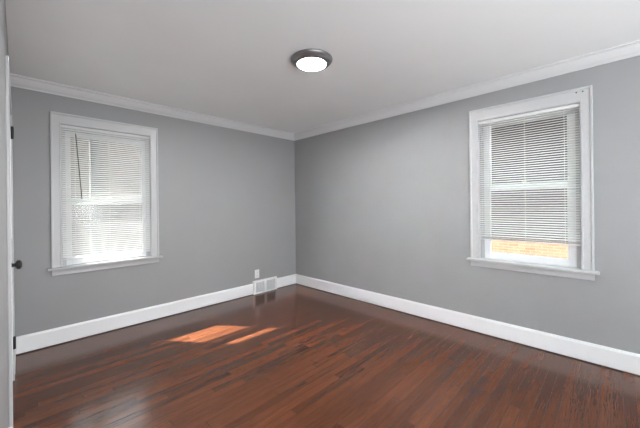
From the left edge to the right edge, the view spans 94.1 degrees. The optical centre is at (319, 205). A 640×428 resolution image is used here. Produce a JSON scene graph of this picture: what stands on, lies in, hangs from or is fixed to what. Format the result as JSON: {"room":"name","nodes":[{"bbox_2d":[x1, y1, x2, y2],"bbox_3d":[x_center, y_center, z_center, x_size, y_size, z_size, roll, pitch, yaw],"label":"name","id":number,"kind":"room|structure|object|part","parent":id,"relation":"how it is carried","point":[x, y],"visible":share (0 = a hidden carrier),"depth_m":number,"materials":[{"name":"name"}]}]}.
{"room":"empty bedroom","nodes":[
{"label":"empty bedroom","id":0,"kind":"room"},
{"bbox_2d":[0,0,8,427],"bbox_3d":[-0.343,0.063,0.167,6.760,2.440,0.160,-1,0,45],"label":"wall","id":1,"kind":"structure","parent":0,"point":[4,382],"depth_m":1.21,"materials":[{"name":"grey paint"}]},
{"bbox_2d":[5,55,21,427],"bbox_3d":[-2.022,0.265,1.866,1.056,2.073,0.216,-1,0,45],"label":"door","id":2,"kind":"structure","parent":1,"relation":"in","point":[8,101],"depth_m":1.54,"materials":[{"name":"white paint"}]},
{"bbox_3d":[-1.980,0.265,1.908,1.056,2.073,0.014,-1,0,45],"label":"casing","id":3,"kind":"part","parent":2,"relation":"part of","materials":[{"name":"white paint"}]},
{"bbox_3d":[-1.986,-0.169,1.907,0.618,0.780,0.004,-1,0,45],"label":"panel moulding","id":4,"kind":"part","parent":2,"relation":"part of","materials":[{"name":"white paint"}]},
{"bbox_3d":[-1.975,0.771,1.907,0.618,0.700,0.004,-1,0,45],"label":"panel moulding","id":5,"kind":"part","parent":2,"relation":"part of","materials":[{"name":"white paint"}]},
{"bbox_3d":[-1.708,0.333,1.672,0.062,0.062,0.052,-1,0,45],"label":"knob","id":6,"kind":"part","parent":2,"relation":"part of","materials":[{"name":"black metal"}]},
{"bbox_2d":[11,86,295,354],"bbox_3d":[-1.607,0.077,3.811,0.160,2.440,3.569,-1,0,45],"label":"wall","id":7,"kind":"structure","parent":0,"point":[227,195],"depth_m":3.57,"materials":[{"name":"grey paint"}]},
{"bbox_2d":[47,111,162,275],"bbox_3d":[-2.257,-0.113,3.172,0.295,1.536,0.978,-1,0,45],"label":"window","id":8,"kind":"structure","parent":7,"relation":"in","point":[60,266],"depth_m":3.02,"materials":[{"name":"white paint"}]},
{"bbox_2d":[61,125,149,259],"bbox_3d":[-2.196,-0.128,3.112,0.045,1.295,0.758,-1,0,45],"label":"window blind","id":9,"kind":"object","parent":8,"relation":"attached to","point":[96,213],"visible":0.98,"depth_m":3.06,"materials":[{"name":"white plastic"}]},
{"bbox_3d":[-2.398,-0.119,2.919,0.028,1.261,0.002,-1,0,45],"label":"ladder cord","id":10,"kind":"part","parent":9,"relation":"part of","materials":[{"name":"white fabric"}]},
{"bbox_3d":[-2.209,-0.762,3.118,0.026,0.026,0.758,-1,0,45],"label":"head rail","id":11,"kind":"part","parent":9,"relation":"part of","materials":[{"name":"white plastic"}]},
{"bbox_3d":[-2.195,0.514,3.118,0.024,0.011,0.754,-1,0,45],"label":"rail","id":12,"kind":"part","parent":9,"relation":"part of","materials":[{"name":"white plastic"}]},
{"bbox_3d":[-2.202,-0.121,3.118,0.028,1.261,0.002,-1,0,45],"label":"ladder cord","id":13,"kind":"part","parent":9,"relation":"part of","materials":[{"name":"white fabric"}]},
{"bbox_3d":[-2.276,-0.399,3.187,0.032,0.721,0.726,-1,0,45],"label":"sash","id":14,"kind":"part","parent":8,"relation":"part of","materials":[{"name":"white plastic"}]},
{"bbox_3d":[-2.242,0.248,3.161,0.034,0.659,0.726,-1,0,45],"label":"sash","id":15,"kind":"part","parent":8,"relation":"part of","materials":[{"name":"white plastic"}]},
{"bbox_3d":[-2.306,-0.099,3.220,0.022,1.362,0.768,-1,0,45],"label":"storm frame","id":16,"kind":"part","parent":8,"relation":"part of","materials":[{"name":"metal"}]},
{"bbox_2d":[10,73,293,140],"bbox_3d":[-1.535,-1.100,3.726,0.080,0.088,3.249,-1,0,45],"label":"trim","id":17,"kind":"structure","parent":7,"relation":"attached to","point":[19,81],"depth_m":3.21,"materials":[{"name":"paint"}]},
{"bbox_2d":[16,274,295,353],"bbox_3d":[-1.532,1.213,3.749,0.016,0.147,3.249,-1,0,45],"label":"baseboard","id":18,"kind":"structure","parent":7,"relation":"attached to","point":[24,343],"depth_m":3.19,"materials":[{"name":"white paint"}]},
{"bbox_2d":[255,269,258,277],"bbox_3d":[-0.923,1.002,4.372,0.008,0.124,0.074,-1,0,45],"label":"wall outlet","id":19,"kind":"object","parent":7,"relation":"attached to","point":[256,271],"visible":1,"depth_m":4.37,"materials":[{"name":"white plastic"}]},
{"bbox_2d":[253,276,276,294],"bbox_3d":[-0.816,1.191,4.455,0.041,0.192,0.418,-1,0,45],"label":"air vent","id":20,"kind":"object","parent":7,"relation":"in","point":[267,284],"visible":1,"depth_m":4.44,"materials":[{"name":"white metal"}]},
{"bbox_2d":[256,281,264,291],"bbox_3d":[-0.887,1.190,4.389,0.032,0.145,0.161,-1,0,45],"label":"grille","id":21,"kind":"object","parent":20,"relation":"attached to","point":[260,285],"depth_m":4.39,"materials":[{"name":"white metal"}]},
{"bbox_2d":[267,279,274,288],"bbox_3d":[-0.751,1.189,4.526,0.032,0.145,0.161,-1,0,45],"label":"grille","id":22,"kind":"object","parent":20,"relation":"attached to","point":[270,282],"depth_m":4.52,"materials":[{"name":"white metal"}]},
{"bbox_2d":[5,0,639,133],"bbox_3d":[0.784,-1.210,1.436,6.920,0.080,3.569,-1,0,45],"label":"ceiling","id":23,"kind":"structure","parent":0,"point":[224,59],"depth_m":2.16,"materials":[{"name":"paint"}]},
{"bbox_2d":[291,49,331,71],"bbox_3d":[-0.066,-1.135,2.361,0.330,0.050,0.330,-1,0,45],"label":"ceiling light","id":24,"kind":"object","parent":23,"relation":"attached to","point":[307,60],"visible":1,"depth_m":2.29,"materials":[{"name":"silver metal"}]},
{"bbox_2d":[297,57,325,70],"bbox_3d":[-0.066,-1.116,2.361,0.234,0.011,0.234,-1,0,45],"label":"diffuser","id":25,"kind":"object","parent":24,"relation":"attached to","point":[303,63],"depth_m":2.33,"materials":[{"name":"white glass"}]},
{"bbox_2d":[13,284,639,427],"bbox_3d":[0.812,1.310,1.436,6.920,0.080,3.569,-1,0,45],"label":"floor","id":26,"kind":"structure","parent":0,"point":[294,355],"depth_m":2.23,"materials":[{"name":"brown wood"}]},
{"bbox_2d":[294,56,639,375],"bbox_3d":[2.052,0.036,2.592,6.760,2.440,0.160,-1,0,45],"label":"wall","id":27,"kind":"structure","parent":0,"point":[382,206],"depth_m":3.14,"materials":[{"name":"grey paint"}]},
{"bbox_2d":[294,39,639,140],"bbox_3d":[1.898,-1.138,2.563,6.600,0.088,0.080,-1,0,45],"label":"trim","id":28,"kind":"structure","parent":27,"relation":"attached to","point":[630,49],"depth_m":2.78,"materials":[{"name":"paint"}]},
{"bbox_2d":[296,274,639,374],"bbox_3d":[1.946,1.174,2.586,6.600,0.147,0.016,-1,0,45],"label":"baseboard","id":29,"kind":"structure","parent":27,"relation":"attached to","point":[622,360],"depth_m":2.82,"materials":[{"name":"white paint"}]},
{"bbox_2d":[466,85,599,280],"bbox_3d":[1.909,-0.176,2.749,0.976,1.546,0.295,-1,0,45],"label":"window","id":30,"kind":"structure","parent":27,"relation":"in","point":[580,262],"depth_m":2.57,"materials":[{"name":"white paint"}]},
{"bbox_3d":[1.958,-0.158,2.797,0.766,1.360,0.022,-1,0,45],"label":"storm frame","id":31,"kind":"part","parent":30,"relation":"part of","materials":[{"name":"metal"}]},
{"bbox_2d":[479,103,580,245],"bbox_3d":[1.853,-0.250,2.692,0.756,1.162,0.032,-1,0,45],"label":"window blind","id":32,"kind":"object","parent":30,"relation":"attached to","point":[545,241],"visible":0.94,"depth_m":2.66,"materials":[{"name":"white plastic"}]},
{"bbox_3d":[1.656,-0.240,2.889,0.002,1.128,0.028,-1,0,45],"label":"ladder cord","id":33,"kind":"part","parent":32,"relation":"part of","materials":[{"name":"white fabric"}]},
{"bbox_3d":[1.854,-0.243,2.693,0.002,1.128,0.028,-1,0,45],"label":"ladder cord","id":34,"kind":"part","parent":32,"relation":"part of","materials":[{"name":"white fabric"}]},
{"bbox_3d":[1.848,-0.818,2.693,0.756,0.026,0.026,-1,0,45],"label":"head rail","id":35,"kind":"part","parent":32,"relation":"part of","materials":[{"name":"white plastic"}]},
{"bbox_3d":[1.860,0.326,2.693,0.752,0.011,0.024,-1,0,45],"label":"rail","id":36,"kind":"part","parent":32,"relation":"part of","materials":[{"name":"white plastic"}]},
{"bbox_3d":[2.052,-0.245,2.498,0.002,1.128,0.028,-1,0,45],"label":"ladder cord","id":37,"kind":"part","parent":32,"relation":"part of","materials":[{"name":"white fabric"}]},
{"bbox_3d":[1.921,-0.481,2.764,0.724,0.671,0.032,-1,0,45],"label":"sash","id":38,"kind":"part","parent":30,"relation":"part of","materials":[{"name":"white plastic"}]},
{"bbox_3d":[1.902,0.158,2.738,0.724,0.724,0.034,-1,0,45],"label":"sash","id":39,"kind":"part","parent":30,"relation":"part of","materials":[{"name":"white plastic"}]},
{"label":"outside","id":40,"kind":"structure","parent":0,"visible":0},
{"bbox_3d":[-1.793,1.974,3.487,28.000,0.150,24.000,-1,0,45],"label":"ground","id":41,"kind":"structure","parent":40,"visible":0},
{"bbox_2d":[89,140,101,254],"bbox_3d":[-2.606,0.540,3.470,0.110,2.735,0.105,-1,0,45],"label":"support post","id":42,"kind":"object","parent":41,"relation":"on","point":[92,140],"visible":0.07,"depth_m":3.43,"materials":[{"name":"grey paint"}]},
{"bbox_2d":[70,137,141,256],"bbox_3d":[-4.836,0.083,6.120,0.200,3.700,8.500,-1,0,45],"label":"brick house","id":43,"kind":"structure","parent":41,"relation":"on","point":[70,137],"depth_m":6.37,"materials":[{"name":"white"}]},
{"bbox_2d":[491,116,567,257],"bbox_3d":[4.037,-0.186,3.722,14.000,4.041,1.640,-1,0,45],"label":"window glass","id":44,"kind":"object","parent":41,"relation":"on","point":[525,248],"visible":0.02,"depth_m":5.06,"materials":[{"name":"beige"}]}
]}

